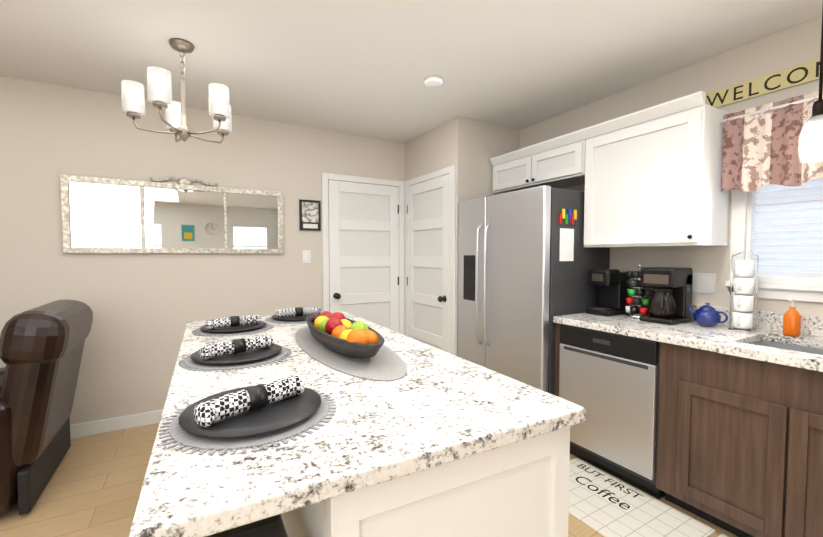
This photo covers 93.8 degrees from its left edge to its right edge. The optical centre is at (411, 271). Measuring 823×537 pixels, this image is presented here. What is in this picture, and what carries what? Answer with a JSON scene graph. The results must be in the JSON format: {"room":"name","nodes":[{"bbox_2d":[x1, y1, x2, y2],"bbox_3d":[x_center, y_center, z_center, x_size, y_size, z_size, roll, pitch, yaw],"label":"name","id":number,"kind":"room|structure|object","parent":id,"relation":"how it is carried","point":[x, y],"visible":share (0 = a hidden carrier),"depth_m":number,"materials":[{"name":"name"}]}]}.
{"room":"kitchen","nodes":[
{"label":"kitchen","id":0,"kind":"room"},
{"bbox_2d":[0,75,404,424],"bbox_3d":[-2.396,-0.051,2.817,6.970,2.500,0.100,-1,3,-30],"label":"wall","id":1,"kind":"structure","parent":0,"point":[145,308],"depth_m":2.95,"materials":[{"name":"beige paint"}]},
{"bbox_2d":[70,409,162,438],"bbox_3d":[-3.056,1.167,2.418,5.115,0.100,0.018,-1,3,-30],"label":"baseboard","id":2,"kind":"structure","parent":1,"relation":"attached to","point":[109,425],"depth_m":2.88,"materials":[{"name":"white wood"}]},
{"bbox_2d":[60,174,283,252],"bbox_3d":[-1.799,-0.449,3.071,1.495,0.599,0.029,-1,3,-30],"label":"wall mirror","id":3,"kind":"object","parent":1,"relation":"attached to","point":[110,215],"visible":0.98,"depth_m":3.01,"materials":[{"name":"silver glass"}]},
{"bbox_2d":[302,250,310,262],"bbox_3d":[-0.973,-0.141,3.574,0.075,0.115,0.011,-1,3,-30],"label":"light switch","id":4,"kind":"object","parent":1,"relation":"attached to","point":[306,254],"visible":1,"depth_m":3.57,"materials":[{"name":"white plastic"}]},
{"bbox_2d":[299,199,320,230],"bbox_3d":[-0.940,-0.523,3.571,0.195,0.280,0.020,-1,3,-30],"label":"picture frame","id":5,"kind":"object","parent":1,"relation":"attached to","point":[309,215],"visible":1,"depth_m":3.56,"materials":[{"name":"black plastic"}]},
{"bbox_2d":[321,172,403,334],"bbox_3d":[-0.462,0.107,3.875,0.880,2.095,0.021,-1,3,-30],"label":"door frame","id":6,"kind":"structure","parent":1,"relation":"attached to","point":[325,177],"depth_m":3.75,"materials":[{"name":"white wood"}]},
{"bbox_2d":[328,180,398,332],"bbox_3d":[-0.446,0.134,3.848,0.752,2.019,0.084,-1,3,-30],"label":"door","id":7,"kind":"structure","parent":1,"relation":"in","point":[363,219],"depth_m":3.86,"materials":[{"name":"white wood"}]},
{"bbox_2d":[0,423,737,536],"bbox_3d":[-0.671,1.373,-0.099,6.970,0.100,6.975,-1,3,-30],"label":"floor","id":8,"kind":"structure","parent":0,"point":[93,487],"depth_m":2.12,"materials":[{"name":"brown wood"}]},
{"bbox_2d":[0,299,92,514],"bbox_3d":[-2.461,0.715,2.060,1.106,1.033,0.850,-1,3,-30],"label":"recliner","id":9,"kind":"object","parent":8,"relation":"on","point":[41,349],"visible":1,"depth_m":1.96,"materials":[{"name":"brown leather"}]},
{"bbox_2d":[206,514,287,536],"bbox_3d":[-0.438,0.925,0.940,0.283,0.709,0.503,-1,3,-28],"label":"stool","id":10,"kind":"object","parent":8,"relation":"on","point":[272,526],"visible":0.08,"depth_m":0.92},
{"bbox_2d":[282,430,569,536],"bbox_3d":[-0.435,0.809,1.731,0.887,0.873,2.004,-1,3,-28],"label":"kitchen island","id":11,"kind":"object","parent":8,"relation":"on","point":[522,490],"depth_m":0.91,"materials":[{"name":"white paint"}]},
{"bbox_2d":[128,310,585,536],"bbox_3d":[-0.457,0.352,1.700,0.996,0.040,2.060,-1,3,-28],"label":"island countertop","id":12,"kind":"structure","parent":11,"relation":"on","point":[447,409],"depth_m":0.88,"materials":[{"name":"white stone"}]},
{"bbox_2d":[192,314,273,336],"bbox_3d":[-0.972,0.278,2.114,0.410,0.071,0.410,-1,3,-28],"label":"place setting","id":13,"kind":"object","parent":12,"relation":"on","point":[236,325],"visible":1,"depth_m":2.06,"materials":[{"name":"black ceramic"}]},
{"bbox_2d":[178,335,291,371],"bbox_3d":[-0.692,0.303,1.538,0.410,0.071,0.410,-1,3,-28],"label":"place setting","id":14,"kind":"object","parent":12,"relation":"on","point":[247,353],"visible":1,"depth_m":1.47,"materials":[{"name":"black ceramic"}]},
{"bbox_2d":[158,375,336,454],"bbox_3d":[-0.400,0.326,0.980,0.410,0.071,0.410,-1,3,-28],"label":"place setting","id":15,"kind":"object","parent":12,"relation":"on","point":[265,414],"visible":1,"depth_m":0.91,"materials":[{"name":"black"}]},
{"bbox_2d":[265,307,321,323],"bbox_3d":[-0.722,0.263,2.474,0.410,0.071,0.410,-1,3,-28],"label":"place setting","id":16,"kind":"object","parent":12,"relation":"on","point":[295,315],"visible":0.71,"depth_m":2.42,"materials":[{"name":"black"}]},
{"bbox_2d":[295,326,406,380],"bbox_3d":[-0.312,0.329,1.719,0.340,0.004,1.088,-1,3,-28],"label":"table runner","id":17,"kind":"object","parent":12,"relation":"on","point":[385,363],"visible":0.67,"depth_m":1.45,"materials":[{"name":"white fabric"}]},
{"bbox_2d":[306,311,384,357],"bbox_3d":[-0.321,0.261,1.712,0.224,0.130,0.851,-1,3,-28],"label":"bowl","id":18,"kind":"object","parent":17,"relation":"on","point":[339,333],"visible":1,"depth_m":1.52,"materials":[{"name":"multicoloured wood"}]},
{"bbox_2d":[458,185,609,394],"bbox_3d":[0.914,0.301,3.080,0.771,1.775,0.932,-1,3,-30],"label":"fridge","id":19,"kind":"object","parent":8,"relation":"on","point":[527,260],"visible":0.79,"depth_m":2.71,"materials":[{"name":"grey metal"}]},
{"bbox_2d":[559,324,664,498],"bbox_3d":[1.383,0.781,2.428,0.618,0.871,0.605,-1,3,-30],"label":"dishwasher","id":20,"kind":"object","parent":8,"relation":"on","point":[609,382],"visible":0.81,"depth_m":2.21,"materials":[{"name":"grey metal"}]},
{"bbox_2d":[569,458,715,536],"bbox_3d":[1.048,1.226,2.041,0.495,0.012,0.760,-1,3,-30],"label":"floor mat","id":21,"kind":"object","parent":8,"relation":"on","point":[602,503],"visible":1,"depth_m":1.97,"materials":[{"name":"white fabric"}]},
{"bbox_2d":[656,342,769,517],"bbox_3d":[1.624,0.795,2.077,0.586,0.872,0.236,-1,3,-30],"label":"base cabinet","id":22,"kind":"object","parent":8,"relation":"on","point":[688,376],"depth_m":1.89,"materials":[{"name":"brown wood"}]},
{"bbox_2d":[553,304,822,371],"bbox_3d":[1.944,0.313,1.456,0.637,0.140,2.916,-1,3,-30],"label":"countertop","id":23,"kind":"structure","parent":22,"relation":"on","point":[720,338],"depth_m":1.97,"materials":[{"name":"white stone"}]},
{"bbox_2d":[586,269,629,316],"bbox_3d":[1.357,0.136,2.661,0.242,0.310,0.170,-1,3,-30],"label":"coffee maker","id":24,"kind":"object","parent":23,"relation":"on","point":[612,291],"visible":0.96,"depth_m":2.61,"materials":[{"name":"black plastic"}]},
{"bbox_2d":[625,264,651,318],"bbox_3d":[1.488,0.123,2.516,0.152,0.347,0.154,-1,3,-30],"label":"carousel","id":25,"kind":"object","parent":23,"relation":"on","point":[634,310],"visible":0.88,"depth_m":2.48,"materials":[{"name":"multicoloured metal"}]},
{"bbox_2d":[639,267,692,324],"bbox_3d":[1.545,0.139,2.347,0.252,0.330,0.190,-1,3,-30],"label":"drip coffee maker","id":26,"kind":"object","parent":23,"relation":"on","point":[670,301],"visible":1,"depth_m":2.29,"materials":[{"name":"black plastic"}]},
{"bbox_2d":[687,302,727,326],"bbox_3d":[1.685,0.242,2.201,0.128,0.137,0.204,-1,3,-30],"label":"teapot","id":27,"kind":"object","parent":23,"relation":"on","point":[707,315],"visible":0.98,"depth_m":2.16,"materials":[{"name":"blue ceramic"}]},
{"bbox_2d":[728,251,758,332],"bbox_3d":[1.774,0.102,2.063,0.138,0.428,0.120,-1,3,-30],"label":"mug rack","id":28,"kind":"object","parent":23,"relation":"on","point":[743,301],"visible":1,"depth_m":2.04,"materials":[{"name":"white ceramic"}]},
{"bbox_2d":[751,340,822,354],"bbox_3d":[1.803,0.474,1.708,0.404,0.200,0.524,-1,3,-30],"label":"sink","id":29,"kind":"object","parent":23,"relation":"in","point":[817,351],"visible":0.03,"depth_m":1.93,"materials":[{"name":"silver metal"}]},
{"bbox_2d":[783,299,800,336],"bbox_3d":[1.906,0.228,1.931,0.072,0.187,0.064,-1,3,-30],"label":"soap bottle","id":30,"kind":"object","parent":23,"relation":"on","point":[791,321],"visible":1,"depth_m":1.91,"materials":[{"name":"orange plastic"}]},
{"bbox_2d":[702,379,809,536],"bbox_3d":[1.748,0.932,1.828,0.626,0.620,0.330,-1,3,-30],"label":"base cabinet","id":31,"kind":"object","parent":8,"relation":"on","point":[739,446],"depth_m":1.72,"materials":[{"name":"brown wood"}]},
{"bbox_2d":[758,391,822,536],"bbox_3d":[1.859,0.940,1.637,0.626,0.620,0.350,-1,3,-30],"label":"base cabinet","id":32,"kind":"object","parent":8,"relation":"on","point":[790,492],"depth_m":1.56,"materials":[{"name":"brown wood"}]},
{"bbox_2d":[0,0,822,142],"bbox_3d":[-0.671,-1.224,-0.209,6.970,0.100,6.975,-1,3,-30],"label":"ceiling","id":33,"kind":"structure","parent":0,"point":[365,68],"depth_m":2.21,"materials":[{"name":"white paint"}]},
{"bbox_2d":[121,38,231,143],"bbox_3d":[-1.301,-1.004,2.167,0.543,0.539,0.547,-1,3,-30],"label":"chandelier","id":34,"kind":"object","parent":33,"relation":"hanging from","point":[218,112],"visible":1,"depth_m":2.09,"materials":[{"name":"white glass"}]},
{"bbox_2d":[424,75,442,88],"bbox_3d":[0.149,-1.273,2.594,0.130,0.037,0.130,-1,3,-30],"label":"smoke detector","id":35,"kind":"object","parent":33,"relation":"attached to","point":[433,81],"visible":1,"depth_m":2.56,"materials":[{"name":"white paint"}]},
{"bbox_2d":[798,5,822,162],"bbox_3d":[1.780,-0.870,1.672,0.124,0.764,0.124,-1,3,-30],"label":"light","id":36,"kind":"object","parent":33,"relation":"hanging from","point":[815,134],"visible":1,"depth_m":1.67,"materials":[{"name":"frosted white glass"},{"name":"dark bronze"}]},
{"bbox_2d":[405,116,518,355],"bbox_3d":[0.475,-0.096,3.894,0.719,2.499,0.914,-1,3,-30],"label":"wall","id":37,"kind":"structure","parent":0,"point":[468,148],"depth_m":3.42,"materials":[{"name":"beige paint"}]},
{"bbox_2d":[407,174,449,352],"bbox_3d":[0.122,0.140,3.708,0.084,2.019,0.752,-1,3,-30],"label":"closet door","id":38,"kind":"structure","parent":37,"relation":"in","point":[428,230],"depth_m":3.68,"materials":[{"name":"white wood"}]},
{"bbox_2d":[404,165,455,354],"bbox_3d":[0.150,0.113,3.724,0.021,2.095,0.880,-1,3,-30],"label":"door frame","id":39,"kind":"structure","parent":37,"relation":"attached to","point":[451,170],"depth_m":3.38,"materials":[{"name":"white wood"}]},
{"bbox_2d":[519,15,822,316],"bbox_3d":[2.300,0.002,1.568,0.100,2.500,6.775,-1,3,-30],"label":"wall","id":40,"kind":"structure","parent":0,"point":[795,45],"depth_m":2.32,"materials":[{"name":"beige paint"}]},
{"bbox_2d":[490,149,529,193],"bbox_3d":[1.000,-0.854,3.323,0.347,0.302,0.515,-1,3,-30],"label":"upper cabinet","id":41,"kind":"object","parent":40,"relation":"attached to","point":[507,169],"depth_m":3.29,"materials":[{"name":"white paint"}]},
{"bbox_2d":[522,129,581,187],"bbox_3d":[1.204,-0.839,2.972,0.347,0.302,0.518,-1,3,-30],"label":"upper cabinet","id":42,"kind":"object","parent":40,"relation":"attached to","point":[556,162],"depth_m":2.90,"materials":[{"name":"white paint"}]},
{"bbox_2d":[578,91,729,247],"bbox_3d":[1.516,-0.564,2.446,0.347,0.806,0.711,-1,3,-30],"label":"upper cabinet","id":43,"kind":"object","parent":40,"relation":"attached to","point":[649,177],"depth_m":2.25,"materials":[{"name":"white paint"}]},
{"bbox_2d":[692,273,715,293],"bbox_3d":[1.779,0.068,2.359,0.009,0.120,0.140,-1,3,-30],"label":"outlet","id":44,"kind":"object","parent":40,"relation":"attached to","point":[704,283],"visible":0.81,"depth_m":2.35,"materials":[{"name":"white plastic"}]},
{"bbox_2d":[705,58,819,107],"bbox_3d":[2.113,-0.996,1.733,0.014,0.100,1.420,-1,3,-30],"label":"welcome sign","id":45,"kind":"object","parent":40,"relation":"attached to","point":[803,73],"visible":1,"depth_m":2.07,"materials":[{"name":"beige wood"}]},
{"bbox_2d":[725,189,822,302],"bbox_3d":[2.145,-0.353,1.782,0.137,1.020,1.075,-1,3,-30],"label":"window","id":46,"kind":"structure","parent":40,"relation":"in","point":[742,232],"depth_m":2.16,"materials":[{"name":"white wood"}]},
{"bbox_2d":[720,90,822,191],"bbox_3d":[1.992,-0.621,1.636,0.044,0.432,1.147,-1,3,-30],"label":"valance curtain","id":47,"kind":"object","parent":46,"relation":"hanging from","point":[760,144],"visible":0.94,"depth_m":1.95,"materials":[{"name":"multicoloured fabric"}]},
{"bbox_2d":[751,179,822,280],"bbox_3d":[2.154,-0.363,1.786,0.050,0.828,0.881,-1,3,-30],"label":"window blinds","id":48,"kind":"object","parent":46,"relation":"attached to","point":[788,198],"visible":0.44,"depth_m":2.04,"materials":[{"name":"white plastic"}]},
{"label":"outside","id":49,"kind":"structure","parent":0,"visible":0},
{"bbox_2d":[756,179,822,277],"bbox_3d":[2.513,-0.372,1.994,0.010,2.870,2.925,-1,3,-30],"label":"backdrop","id":50,"kind":"structure","parent":49,"point":[791,236],"depth_m":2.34,"materials":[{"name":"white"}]}
]}

